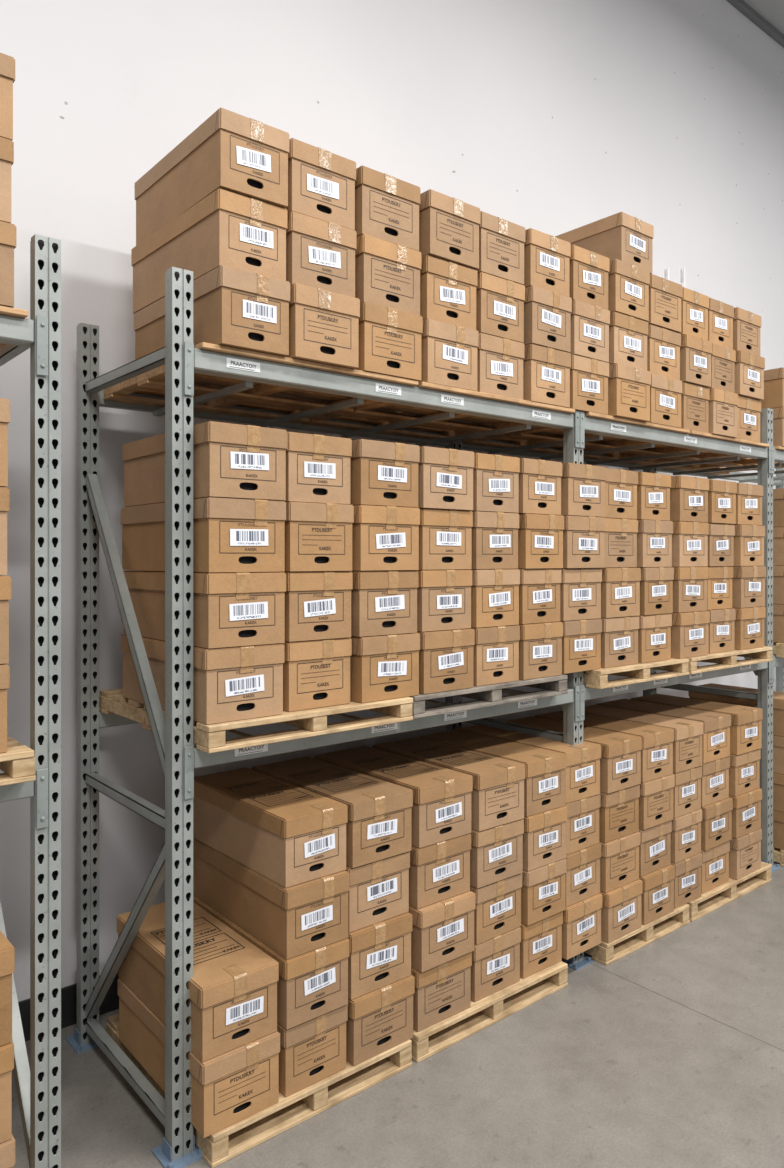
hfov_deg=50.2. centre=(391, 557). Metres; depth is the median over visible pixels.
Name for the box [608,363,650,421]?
storage box
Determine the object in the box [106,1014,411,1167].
wooden pallet
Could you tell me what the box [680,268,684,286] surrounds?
pipe
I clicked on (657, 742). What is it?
storage box
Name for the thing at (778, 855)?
wooden pallet
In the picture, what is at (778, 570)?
storage box
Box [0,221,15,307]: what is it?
storage box
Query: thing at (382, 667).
storage box
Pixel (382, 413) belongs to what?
wooden pallet
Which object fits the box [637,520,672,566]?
storage box
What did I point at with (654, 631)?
storage box
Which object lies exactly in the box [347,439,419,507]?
storage box
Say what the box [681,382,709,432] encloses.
storage box
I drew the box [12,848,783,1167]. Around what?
floor
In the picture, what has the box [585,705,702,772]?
storage box
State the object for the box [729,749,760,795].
storage box
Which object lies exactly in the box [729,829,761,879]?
storage box
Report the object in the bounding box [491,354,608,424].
storage box
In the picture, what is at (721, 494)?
storage box
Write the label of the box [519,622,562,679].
storage box
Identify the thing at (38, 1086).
rack
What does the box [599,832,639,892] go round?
storage box
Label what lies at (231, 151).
storage box
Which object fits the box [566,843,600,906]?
storage box
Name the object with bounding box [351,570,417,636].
storage box
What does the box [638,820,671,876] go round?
storage box
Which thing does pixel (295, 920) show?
storage box
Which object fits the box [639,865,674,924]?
storage box
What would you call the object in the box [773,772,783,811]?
storage box
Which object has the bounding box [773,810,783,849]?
storage box
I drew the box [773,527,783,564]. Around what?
storage box
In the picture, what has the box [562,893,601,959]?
storage box
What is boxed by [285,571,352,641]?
storage box
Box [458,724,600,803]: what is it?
storage box
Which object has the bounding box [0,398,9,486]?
storage box
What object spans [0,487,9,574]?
storage box
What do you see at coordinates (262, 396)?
wooden pallet
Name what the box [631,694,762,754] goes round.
storage box
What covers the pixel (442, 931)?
storage box
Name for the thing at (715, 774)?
storage box
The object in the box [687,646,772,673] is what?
wooden pallet
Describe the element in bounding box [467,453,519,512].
storage box
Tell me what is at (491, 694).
wooden pallet
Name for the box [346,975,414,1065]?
storage box
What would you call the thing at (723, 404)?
storage box
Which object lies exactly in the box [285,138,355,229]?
storage box
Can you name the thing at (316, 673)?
storage box
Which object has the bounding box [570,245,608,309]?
storage box
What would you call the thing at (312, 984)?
storage box
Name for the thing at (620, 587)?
storage box
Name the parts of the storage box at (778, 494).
box lid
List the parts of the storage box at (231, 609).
box lid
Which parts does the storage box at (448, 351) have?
box lid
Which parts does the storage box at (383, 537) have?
box lid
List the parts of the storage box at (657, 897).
box lid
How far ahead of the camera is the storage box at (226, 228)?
2.67 m
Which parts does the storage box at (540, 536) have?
box lid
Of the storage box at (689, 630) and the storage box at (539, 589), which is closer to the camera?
the storage box at (539, 589)
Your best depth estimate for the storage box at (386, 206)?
2.99 m
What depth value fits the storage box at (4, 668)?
2.13 m
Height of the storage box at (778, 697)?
0.219 m
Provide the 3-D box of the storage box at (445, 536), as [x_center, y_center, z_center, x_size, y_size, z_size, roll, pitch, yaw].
[-0.001,-0.069,3.386,0.265,0.225,0.665,0,0,-40]
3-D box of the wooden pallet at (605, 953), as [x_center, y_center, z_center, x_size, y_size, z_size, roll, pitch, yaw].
[0.942,1.754,4.227,0.680,0.092,0.835,0,0,-40]
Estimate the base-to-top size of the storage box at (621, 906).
0.219 m
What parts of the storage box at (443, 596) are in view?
box lid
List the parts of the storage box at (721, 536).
box lid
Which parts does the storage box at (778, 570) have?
box lid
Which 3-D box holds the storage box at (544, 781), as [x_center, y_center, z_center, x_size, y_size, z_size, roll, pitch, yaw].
[0.431,0.935,3.704,0.251,0.219,0.665,0,0,-39]
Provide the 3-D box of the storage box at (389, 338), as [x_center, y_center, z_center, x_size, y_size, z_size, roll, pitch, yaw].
[-0.202,-0.774,3.246,0.277,0.238,0.665,0,0,-40]
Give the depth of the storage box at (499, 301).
3.38 m
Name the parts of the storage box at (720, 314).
box lid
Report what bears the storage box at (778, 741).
on the storage box at (778, 779)
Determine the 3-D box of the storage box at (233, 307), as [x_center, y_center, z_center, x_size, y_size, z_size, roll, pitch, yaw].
[-0.634,-0.774,2.871,0.251,0.238,0.665,0,0,-40]
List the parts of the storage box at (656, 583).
box lid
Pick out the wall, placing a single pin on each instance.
(550, 117)
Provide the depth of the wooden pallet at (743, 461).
5.49 m
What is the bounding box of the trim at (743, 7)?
[726,0,783,47]
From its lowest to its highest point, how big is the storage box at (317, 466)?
0.225 m
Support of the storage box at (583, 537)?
on the storage box at (580, 588)
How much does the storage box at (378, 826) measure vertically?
0.219 m
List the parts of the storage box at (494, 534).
box lid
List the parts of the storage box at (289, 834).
box lid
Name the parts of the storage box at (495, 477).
box lid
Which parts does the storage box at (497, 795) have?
box lid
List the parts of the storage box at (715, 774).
box lid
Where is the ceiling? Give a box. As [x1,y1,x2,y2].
[743,0,783,34]
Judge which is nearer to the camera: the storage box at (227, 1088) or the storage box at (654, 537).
the storage box at (227, 1088)
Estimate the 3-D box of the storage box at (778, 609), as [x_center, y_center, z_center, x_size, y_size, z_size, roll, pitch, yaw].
[2.198,0.384,5.203,0.276,0.225,0.665,0,0,-40]
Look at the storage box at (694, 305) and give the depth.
4.29 m
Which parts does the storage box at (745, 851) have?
box lid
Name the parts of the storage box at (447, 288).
box lid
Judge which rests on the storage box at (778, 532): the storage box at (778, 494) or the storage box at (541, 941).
the storage box at (778, 494)
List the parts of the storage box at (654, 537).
box lid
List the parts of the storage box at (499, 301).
box lid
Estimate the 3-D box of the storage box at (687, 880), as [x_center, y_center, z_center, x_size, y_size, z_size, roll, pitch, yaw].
[1.260,1.597,4.391,0.251,0.219,0.665,0,0,-39]
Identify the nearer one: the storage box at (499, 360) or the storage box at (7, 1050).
the storage box at (7, 1050)
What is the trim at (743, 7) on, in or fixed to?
attached to the wall
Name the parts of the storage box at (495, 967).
box lid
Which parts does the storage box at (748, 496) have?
box lid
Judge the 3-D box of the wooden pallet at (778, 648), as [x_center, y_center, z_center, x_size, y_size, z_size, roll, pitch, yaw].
[2.305,0.538,5.404,0.770,0.080,0.885,0,0,-40]
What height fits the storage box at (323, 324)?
0.238 m
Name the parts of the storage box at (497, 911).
box lid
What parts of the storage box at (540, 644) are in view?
box lid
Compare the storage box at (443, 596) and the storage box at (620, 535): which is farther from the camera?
the storage box at (620, 535)
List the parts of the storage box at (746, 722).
box lid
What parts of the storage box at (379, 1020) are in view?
box lid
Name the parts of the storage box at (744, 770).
box lid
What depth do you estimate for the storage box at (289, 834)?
2.80 m
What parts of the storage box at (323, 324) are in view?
box lid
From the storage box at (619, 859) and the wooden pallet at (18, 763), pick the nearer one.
the wooden pallet at (18, 763)
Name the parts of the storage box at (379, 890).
box lid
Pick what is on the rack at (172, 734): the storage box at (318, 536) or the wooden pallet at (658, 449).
the wooden pallet at (658, 449)
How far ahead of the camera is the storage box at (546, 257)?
3.54 m
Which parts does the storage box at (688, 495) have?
box lid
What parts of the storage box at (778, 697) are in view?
box lid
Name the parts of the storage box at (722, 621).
box lid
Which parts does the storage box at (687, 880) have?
box lid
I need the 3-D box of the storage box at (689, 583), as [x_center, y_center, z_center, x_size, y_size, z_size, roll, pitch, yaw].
[1.309,0.157,4.457,0.277,0.225,0.665,0,0,-40]
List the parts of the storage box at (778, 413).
box lid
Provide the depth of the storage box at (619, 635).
3.83 m
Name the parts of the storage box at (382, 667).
box lid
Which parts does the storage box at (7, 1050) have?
box lid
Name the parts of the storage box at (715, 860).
box lid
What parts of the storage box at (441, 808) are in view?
box lid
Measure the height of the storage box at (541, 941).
0.219 m
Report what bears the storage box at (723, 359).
on the storage box at (723, 404)
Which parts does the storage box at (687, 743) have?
box lid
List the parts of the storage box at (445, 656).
box lid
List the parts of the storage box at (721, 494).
box lid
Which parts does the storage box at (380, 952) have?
box lid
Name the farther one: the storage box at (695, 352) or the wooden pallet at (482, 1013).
the storage box at (695, 352)
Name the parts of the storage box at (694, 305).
box lid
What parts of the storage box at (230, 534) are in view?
box lid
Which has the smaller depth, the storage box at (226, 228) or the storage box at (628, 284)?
the storage box at (226, 228)
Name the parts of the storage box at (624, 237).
box lid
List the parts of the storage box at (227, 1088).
box lid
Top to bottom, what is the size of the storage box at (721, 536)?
0.225 m
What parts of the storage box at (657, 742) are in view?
box lid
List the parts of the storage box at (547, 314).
box lid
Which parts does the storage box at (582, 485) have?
box lid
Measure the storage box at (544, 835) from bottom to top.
0.219 m
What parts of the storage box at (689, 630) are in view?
box lid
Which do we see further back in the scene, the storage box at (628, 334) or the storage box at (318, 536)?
the storage box at (628, 334)
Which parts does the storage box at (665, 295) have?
box lid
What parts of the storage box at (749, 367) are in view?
box lid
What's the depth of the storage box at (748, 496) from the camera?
4.59 m
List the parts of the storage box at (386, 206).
box lid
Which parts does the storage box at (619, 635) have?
box lid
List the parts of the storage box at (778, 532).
box lid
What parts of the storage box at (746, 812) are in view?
box lid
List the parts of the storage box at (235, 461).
box lid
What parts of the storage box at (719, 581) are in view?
box lid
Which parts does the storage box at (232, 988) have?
box lid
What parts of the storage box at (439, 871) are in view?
box lid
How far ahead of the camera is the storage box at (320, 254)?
2.80 m
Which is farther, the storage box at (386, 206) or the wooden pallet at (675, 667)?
the wooden pallet at (675, 667)
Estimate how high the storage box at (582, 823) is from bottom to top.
0.219 m
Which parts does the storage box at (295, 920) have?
box lid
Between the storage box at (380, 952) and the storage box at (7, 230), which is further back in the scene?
the storage box at (380, 952)
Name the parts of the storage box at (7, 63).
box lid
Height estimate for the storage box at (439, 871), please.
0.219 m
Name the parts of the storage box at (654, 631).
box lid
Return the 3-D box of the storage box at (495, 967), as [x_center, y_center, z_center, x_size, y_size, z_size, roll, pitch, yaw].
[0.210,1.597,3.544,0.268,0.219,0.665,0,0,-39]
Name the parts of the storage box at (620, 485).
box lid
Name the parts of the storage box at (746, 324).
box lid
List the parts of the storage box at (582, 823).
box lid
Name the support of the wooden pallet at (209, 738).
on the rack at (172, 734)
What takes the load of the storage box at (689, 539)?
on the storage box at (689, 583)
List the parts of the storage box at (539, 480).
box lid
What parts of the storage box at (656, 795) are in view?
box lid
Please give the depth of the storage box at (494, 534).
3.30 m
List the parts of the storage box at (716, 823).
box lid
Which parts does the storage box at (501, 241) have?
box lid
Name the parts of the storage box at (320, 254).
box lid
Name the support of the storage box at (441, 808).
on the storage box at (439, 871)
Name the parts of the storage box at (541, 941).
box lid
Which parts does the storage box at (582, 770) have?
box lid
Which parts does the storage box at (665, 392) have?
box lid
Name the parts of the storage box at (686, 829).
box lid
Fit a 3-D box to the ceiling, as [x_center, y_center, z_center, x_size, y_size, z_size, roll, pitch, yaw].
[3.233,-4.350,1.875,13.150,0.100,8.100,0,0,-40]
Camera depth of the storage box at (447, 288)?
3.19 m
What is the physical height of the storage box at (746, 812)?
0.219 m
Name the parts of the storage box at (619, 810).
box lid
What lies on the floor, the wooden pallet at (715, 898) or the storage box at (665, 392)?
the wooden pallet at (715, 898)
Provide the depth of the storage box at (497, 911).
3.28 m
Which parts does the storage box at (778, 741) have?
box lid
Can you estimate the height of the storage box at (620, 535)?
0.225 m
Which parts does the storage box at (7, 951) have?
box lid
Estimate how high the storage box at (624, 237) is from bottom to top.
0.233 m
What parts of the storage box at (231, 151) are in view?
box lid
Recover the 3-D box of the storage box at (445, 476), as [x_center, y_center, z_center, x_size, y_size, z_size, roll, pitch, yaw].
[0.006,-0.296,3.373,0.265,0.225,0.665,0,0,-39]
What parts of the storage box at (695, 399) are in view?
box lid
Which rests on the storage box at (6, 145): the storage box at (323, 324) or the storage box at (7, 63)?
the storage box at (7, 63)
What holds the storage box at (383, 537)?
on the storage box at (383, 602)
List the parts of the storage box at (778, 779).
box lid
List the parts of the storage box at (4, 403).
box lid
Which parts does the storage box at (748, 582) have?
box lid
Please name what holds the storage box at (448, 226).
on the storage box at (447, 288)
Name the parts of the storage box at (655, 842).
box lid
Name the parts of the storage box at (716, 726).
box lid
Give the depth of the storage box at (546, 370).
3.53 m
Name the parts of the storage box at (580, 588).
box lid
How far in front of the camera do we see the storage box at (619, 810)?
3.77 m
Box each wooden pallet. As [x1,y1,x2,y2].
[0,305,27,347]
[0,737,35,785]
[99,688,412,752]
[103,342,417,423]
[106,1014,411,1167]
[301,382,574,441]
[408,674,567,718]
[410,961,567,1062]
[463,412,689,454]
[583,430,768,465]
[583,658,688,688]
[584,904,689,965]
[661,446,783,474]
[686,861,771,920]
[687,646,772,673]
[773,642,783,657]
[773,847,783,866]
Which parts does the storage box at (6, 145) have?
box lid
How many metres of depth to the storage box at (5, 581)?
2.13 m
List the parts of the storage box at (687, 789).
box lid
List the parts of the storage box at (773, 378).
box lid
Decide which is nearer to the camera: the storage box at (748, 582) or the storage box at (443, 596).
the storage box at (443, 596)
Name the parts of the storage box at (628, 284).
box lid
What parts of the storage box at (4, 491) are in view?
box lid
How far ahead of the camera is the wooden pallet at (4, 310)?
2.19 m
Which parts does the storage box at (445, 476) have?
box lid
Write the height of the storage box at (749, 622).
0.225 m
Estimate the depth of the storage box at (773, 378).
4.93 m
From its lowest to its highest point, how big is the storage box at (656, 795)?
0.219 m
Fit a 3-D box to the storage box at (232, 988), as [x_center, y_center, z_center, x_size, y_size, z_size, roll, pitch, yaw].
[-0.666,1.376,2.797,0.267,0.219,0.665,0,0,-39]
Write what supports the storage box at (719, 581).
on the storage box at (722, 621)
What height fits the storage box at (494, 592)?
0.225 m
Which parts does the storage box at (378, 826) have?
box lid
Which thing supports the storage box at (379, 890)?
on the storage box at (380, 952)
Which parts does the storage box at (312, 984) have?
box lid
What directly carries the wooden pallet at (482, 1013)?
on the floor
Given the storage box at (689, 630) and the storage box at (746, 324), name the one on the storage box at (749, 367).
the storage box at (746, 324)
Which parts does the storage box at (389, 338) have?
box lid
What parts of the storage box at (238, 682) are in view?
box lid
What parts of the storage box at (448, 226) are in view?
box lid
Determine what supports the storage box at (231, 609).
on the storage box at (238, 682)
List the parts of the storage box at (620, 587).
box lid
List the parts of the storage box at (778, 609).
box lid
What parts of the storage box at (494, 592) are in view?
box lid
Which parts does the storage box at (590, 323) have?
box lid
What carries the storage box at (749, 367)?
on the storage box at (748, 409)
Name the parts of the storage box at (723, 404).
box lid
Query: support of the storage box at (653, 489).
on the storage box at (654, 537)
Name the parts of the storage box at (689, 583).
box lid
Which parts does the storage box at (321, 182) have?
box lid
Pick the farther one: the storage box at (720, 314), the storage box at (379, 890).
the storage box at (720, 314)
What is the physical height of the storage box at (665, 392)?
0.238 m
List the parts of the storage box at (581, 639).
box lid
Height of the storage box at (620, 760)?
0.219 m
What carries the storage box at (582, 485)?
on the storage box at (583, 537)
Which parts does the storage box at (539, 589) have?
box lid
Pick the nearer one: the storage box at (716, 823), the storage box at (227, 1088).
the storage box at (227, 1088)
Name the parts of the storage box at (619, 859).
box lid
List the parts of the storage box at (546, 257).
box lid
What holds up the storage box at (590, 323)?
on the storage box at (588, 376)
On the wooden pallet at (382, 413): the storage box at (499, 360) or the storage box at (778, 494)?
the storage box at (499, 360)
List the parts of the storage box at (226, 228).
box lid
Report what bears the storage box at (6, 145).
on the storage box at (7, 230)
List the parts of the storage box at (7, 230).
box lid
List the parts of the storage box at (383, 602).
box lid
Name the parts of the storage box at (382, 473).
box lid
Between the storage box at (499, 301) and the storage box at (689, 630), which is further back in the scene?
the storage box at (689, 630)
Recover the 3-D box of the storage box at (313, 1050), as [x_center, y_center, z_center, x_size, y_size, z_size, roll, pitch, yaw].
[-0.455,1.597,2.970,0.251,0.219,0.665,0,0,-40]
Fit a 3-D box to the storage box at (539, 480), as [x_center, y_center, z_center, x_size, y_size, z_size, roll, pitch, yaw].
[0.420,-0.296,3.730,0.251,0.225,0.665,0,0,-39]
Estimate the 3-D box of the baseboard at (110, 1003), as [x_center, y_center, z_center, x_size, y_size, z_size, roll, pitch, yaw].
[0.688,1.725,4.823,13.000,0.150,0.012,0,0,-40]
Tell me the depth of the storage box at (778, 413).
4.91 m
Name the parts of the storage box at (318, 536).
box lid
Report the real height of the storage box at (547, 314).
0.238 m
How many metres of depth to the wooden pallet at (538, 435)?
4.30 m
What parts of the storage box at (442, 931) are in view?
box lid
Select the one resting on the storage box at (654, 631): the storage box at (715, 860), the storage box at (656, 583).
the storage box at (656, 583)
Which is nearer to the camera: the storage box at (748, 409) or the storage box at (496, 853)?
the storage box at (496, 853)
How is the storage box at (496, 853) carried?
on the storage box at (497, 911)
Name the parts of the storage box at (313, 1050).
box lid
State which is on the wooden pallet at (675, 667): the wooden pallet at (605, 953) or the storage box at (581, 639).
the storage box at (581, 639)
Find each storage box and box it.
[0,53,14,139]
[0,137,13,222]
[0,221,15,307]
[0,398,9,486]
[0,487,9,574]
[0,575,10,663]
[0,664,9,752]
[0,931,14,1045]
[0,1042,13,1142]
[0,1135,14,1167]
[117,902,278,1061]
[118,978,279,1137]
[121,497,285,571]
[121,634,284,723]
[122,421,286,506]
[123,571,285,648]
[131,188,286,313]
[134,265,289,359]
[135,107,288,245]
[193,767,347,887]
[193,837,349,958]
[193,896,348,1029]
[251,756,412,867]
[277,1004,347,1096]
[282,637,351,711]
[283,432,351,503]
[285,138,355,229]
[285,283,359,368]
[285,502,353,570]
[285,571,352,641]
[286,211,356,296]
[315,746,472,847]
[345,851,409,932]
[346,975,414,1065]
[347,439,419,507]
[348,912,411,999]
[349,633,419,702]
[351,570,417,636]
[352,505,419,570]
[355,165,419,250]
[355,234,420,314]
[355,302,422,380]
[372,737,524,830]
[407,570,471,631]
[409,833,470,908]
[409,891,474,971]
[411,952,471,1031]
[415,446,473,510]
[417,628,474,693]
[418,318,478,390]
[419,189,479,269]
[419,509,472,569]
[419,729,565,816]
[420,255,477,329]
[446,569,519,627]
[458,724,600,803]
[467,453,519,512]
[468,625,519,685]
[470,819,523,887]
[470,873,521,944]
[471,927,520,1001]
[472,511,518,568]
[476,211,524,284]
[476,272,524,342]
[477,333,523,399]
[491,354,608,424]
[505,716,641,793]
[518,458,561,514]
[518,514,563,568]
[518,568,560,623]
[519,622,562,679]
[520,911,562,978]
[521,858,566,925]
[523,344,570,407]
[523,806,566,870]
[524,228,570,296]
[524,285,571,352]
[535,711,673,782]
[541,568,601,620]
[555,212,653,273]
[558,619,601,673]
[561,463,605,516]
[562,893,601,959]
[563,516,605,567]
[565,794,600,854]
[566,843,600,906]
[569,299,609,362]
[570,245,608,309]
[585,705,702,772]
[596,699,730,763]
[597,616,638,667]
[599,784,639,842]
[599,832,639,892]
[600,879,642,942]
[601,567,640,617]
[604,468,637,518]
[604,518,637,567]
[608,259,649,320]
[608,311,647,370]
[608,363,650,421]
[613,567,673,614]
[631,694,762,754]
[634,472,670,520]
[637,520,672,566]
[638,613,671,662]
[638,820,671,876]
[639,774,674,829]
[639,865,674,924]
[647,274,681,332]
[647,324,680,379]
[647,373,681,427]
[670,475,708,521]
[670,611,709,658]
[670,853,701,908]
[671,809,701,862]
[672,521,708,566]
[673,567,707,612]
[673,766,701,817]
[680,287,708,339]
[680,334,711,387]
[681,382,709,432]
[688,683,783,736]
[698,566,732,609]
[700,840,729,893]
[701,756,729,806]
[701,797,732,850]
[702,479,736,523]
[707,608,735,653]
[708,297,733,348]
[708,343,735,392]
[708,523,734,565]
[709,388,737,437]
[729,566,765,607]
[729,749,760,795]
[729,788,761,837]
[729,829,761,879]
[730,607,765,649]
[733,307,760,355]
[734,483,762,524]
[734,525,764,565]
[735,350,764,399]
[736,395,760,442]
[760,367,783,408]
[772,407,783,446]
[773,488,783,526]
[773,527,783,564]
[773,565,783,603]
[773,604,783,642]
[773,735,783,773]
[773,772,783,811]
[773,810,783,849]
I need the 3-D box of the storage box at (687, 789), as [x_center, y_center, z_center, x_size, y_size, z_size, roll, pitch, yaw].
[1.257,1.156,4.391,0.251,0.219,0.665,0,0,-40]
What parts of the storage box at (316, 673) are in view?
box lid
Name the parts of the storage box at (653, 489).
box lid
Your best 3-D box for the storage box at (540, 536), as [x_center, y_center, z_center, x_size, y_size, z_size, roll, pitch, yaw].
[0.426,-0.069,3.728,0.251,0.225,0.665,0,0,-40]
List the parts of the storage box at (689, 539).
box lid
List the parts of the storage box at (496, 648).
box lid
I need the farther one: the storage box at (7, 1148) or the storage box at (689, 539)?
the storage box at (689, 539)
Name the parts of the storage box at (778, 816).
box lid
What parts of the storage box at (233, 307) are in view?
box lid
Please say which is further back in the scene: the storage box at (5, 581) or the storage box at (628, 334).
the storage box at (628, 334)
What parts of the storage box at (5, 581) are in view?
box lid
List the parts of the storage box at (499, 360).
box lid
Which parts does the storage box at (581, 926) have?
box lid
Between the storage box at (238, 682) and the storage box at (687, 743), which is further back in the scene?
the storage box at (687, 743)
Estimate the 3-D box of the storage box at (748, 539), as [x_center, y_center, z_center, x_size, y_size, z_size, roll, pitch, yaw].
[1.772,-0.069,4.846,0.277,0.225,0.665,0,0,-40]
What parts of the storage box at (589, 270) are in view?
box lid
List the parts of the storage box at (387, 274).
box lid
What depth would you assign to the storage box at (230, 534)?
2.59 m
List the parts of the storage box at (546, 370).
box lid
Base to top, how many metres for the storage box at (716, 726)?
0.219 m
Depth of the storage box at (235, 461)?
2.59 m
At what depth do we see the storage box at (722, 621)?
4.41 m
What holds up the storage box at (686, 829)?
on the storage box at (687, 880)
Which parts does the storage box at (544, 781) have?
box lid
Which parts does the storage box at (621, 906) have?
box lid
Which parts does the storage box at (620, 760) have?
box lid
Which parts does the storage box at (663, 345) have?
box lid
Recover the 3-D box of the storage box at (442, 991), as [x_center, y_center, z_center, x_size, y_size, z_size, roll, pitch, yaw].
[-0.010,1.597,3.345,0.277,0.219,0.665,0,0,-39]
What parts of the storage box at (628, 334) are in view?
box lid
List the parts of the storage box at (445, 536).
box lid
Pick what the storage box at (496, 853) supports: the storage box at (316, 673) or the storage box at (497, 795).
the storage box at (497, 795)
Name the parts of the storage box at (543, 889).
box lid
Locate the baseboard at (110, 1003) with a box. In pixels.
[18,972,118,1041]
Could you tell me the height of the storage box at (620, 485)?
0.225 m
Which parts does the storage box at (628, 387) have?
box lid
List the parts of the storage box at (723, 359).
box lid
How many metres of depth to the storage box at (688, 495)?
4.17 m
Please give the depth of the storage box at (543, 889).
3.44 m
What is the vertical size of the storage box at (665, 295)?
0.238 m
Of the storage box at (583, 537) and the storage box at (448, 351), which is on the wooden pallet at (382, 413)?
the storage box at (448, 351)
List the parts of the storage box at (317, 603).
box lid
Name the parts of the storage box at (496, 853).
box lid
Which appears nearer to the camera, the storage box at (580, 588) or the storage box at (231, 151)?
the storage box at (231, 151)
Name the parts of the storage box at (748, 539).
box lid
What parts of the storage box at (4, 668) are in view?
box lid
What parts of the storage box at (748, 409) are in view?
box lid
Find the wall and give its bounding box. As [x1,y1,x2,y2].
[0,0,783,1001]
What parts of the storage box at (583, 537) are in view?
box lid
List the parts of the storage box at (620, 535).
box lid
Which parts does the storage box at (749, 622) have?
box lid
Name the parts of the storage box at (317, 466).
box lid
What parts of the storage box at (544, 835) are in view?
box lid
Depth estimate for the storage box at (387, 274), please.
2.99 m
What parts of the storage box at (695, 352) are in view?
box lid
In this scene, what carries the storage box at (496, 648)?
on the wooden pallet at (491, 694)
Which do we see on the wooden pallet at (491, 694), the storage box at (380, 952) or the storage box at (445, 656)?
the storage box at (445, 656)
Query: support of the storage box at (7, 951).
on the storage box at (7, 1050)
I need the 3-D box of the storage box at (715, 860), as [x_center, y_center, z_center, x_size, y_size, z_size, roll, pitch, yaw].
[1.470,1.597,4.584,0.277,0.219,0.665,0,0,-39]
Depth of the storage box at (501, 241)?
3.38 m
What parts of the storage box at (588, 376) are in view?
box lid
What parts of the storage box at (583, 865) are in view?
box lid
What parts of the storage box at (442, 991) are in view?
box lid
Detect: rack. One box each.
[0,234,60,1167]
[65,267,783,1167]
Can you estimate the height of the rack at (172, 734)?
2.666 m
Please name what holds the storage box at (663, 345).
on the storage box at (665, 392)

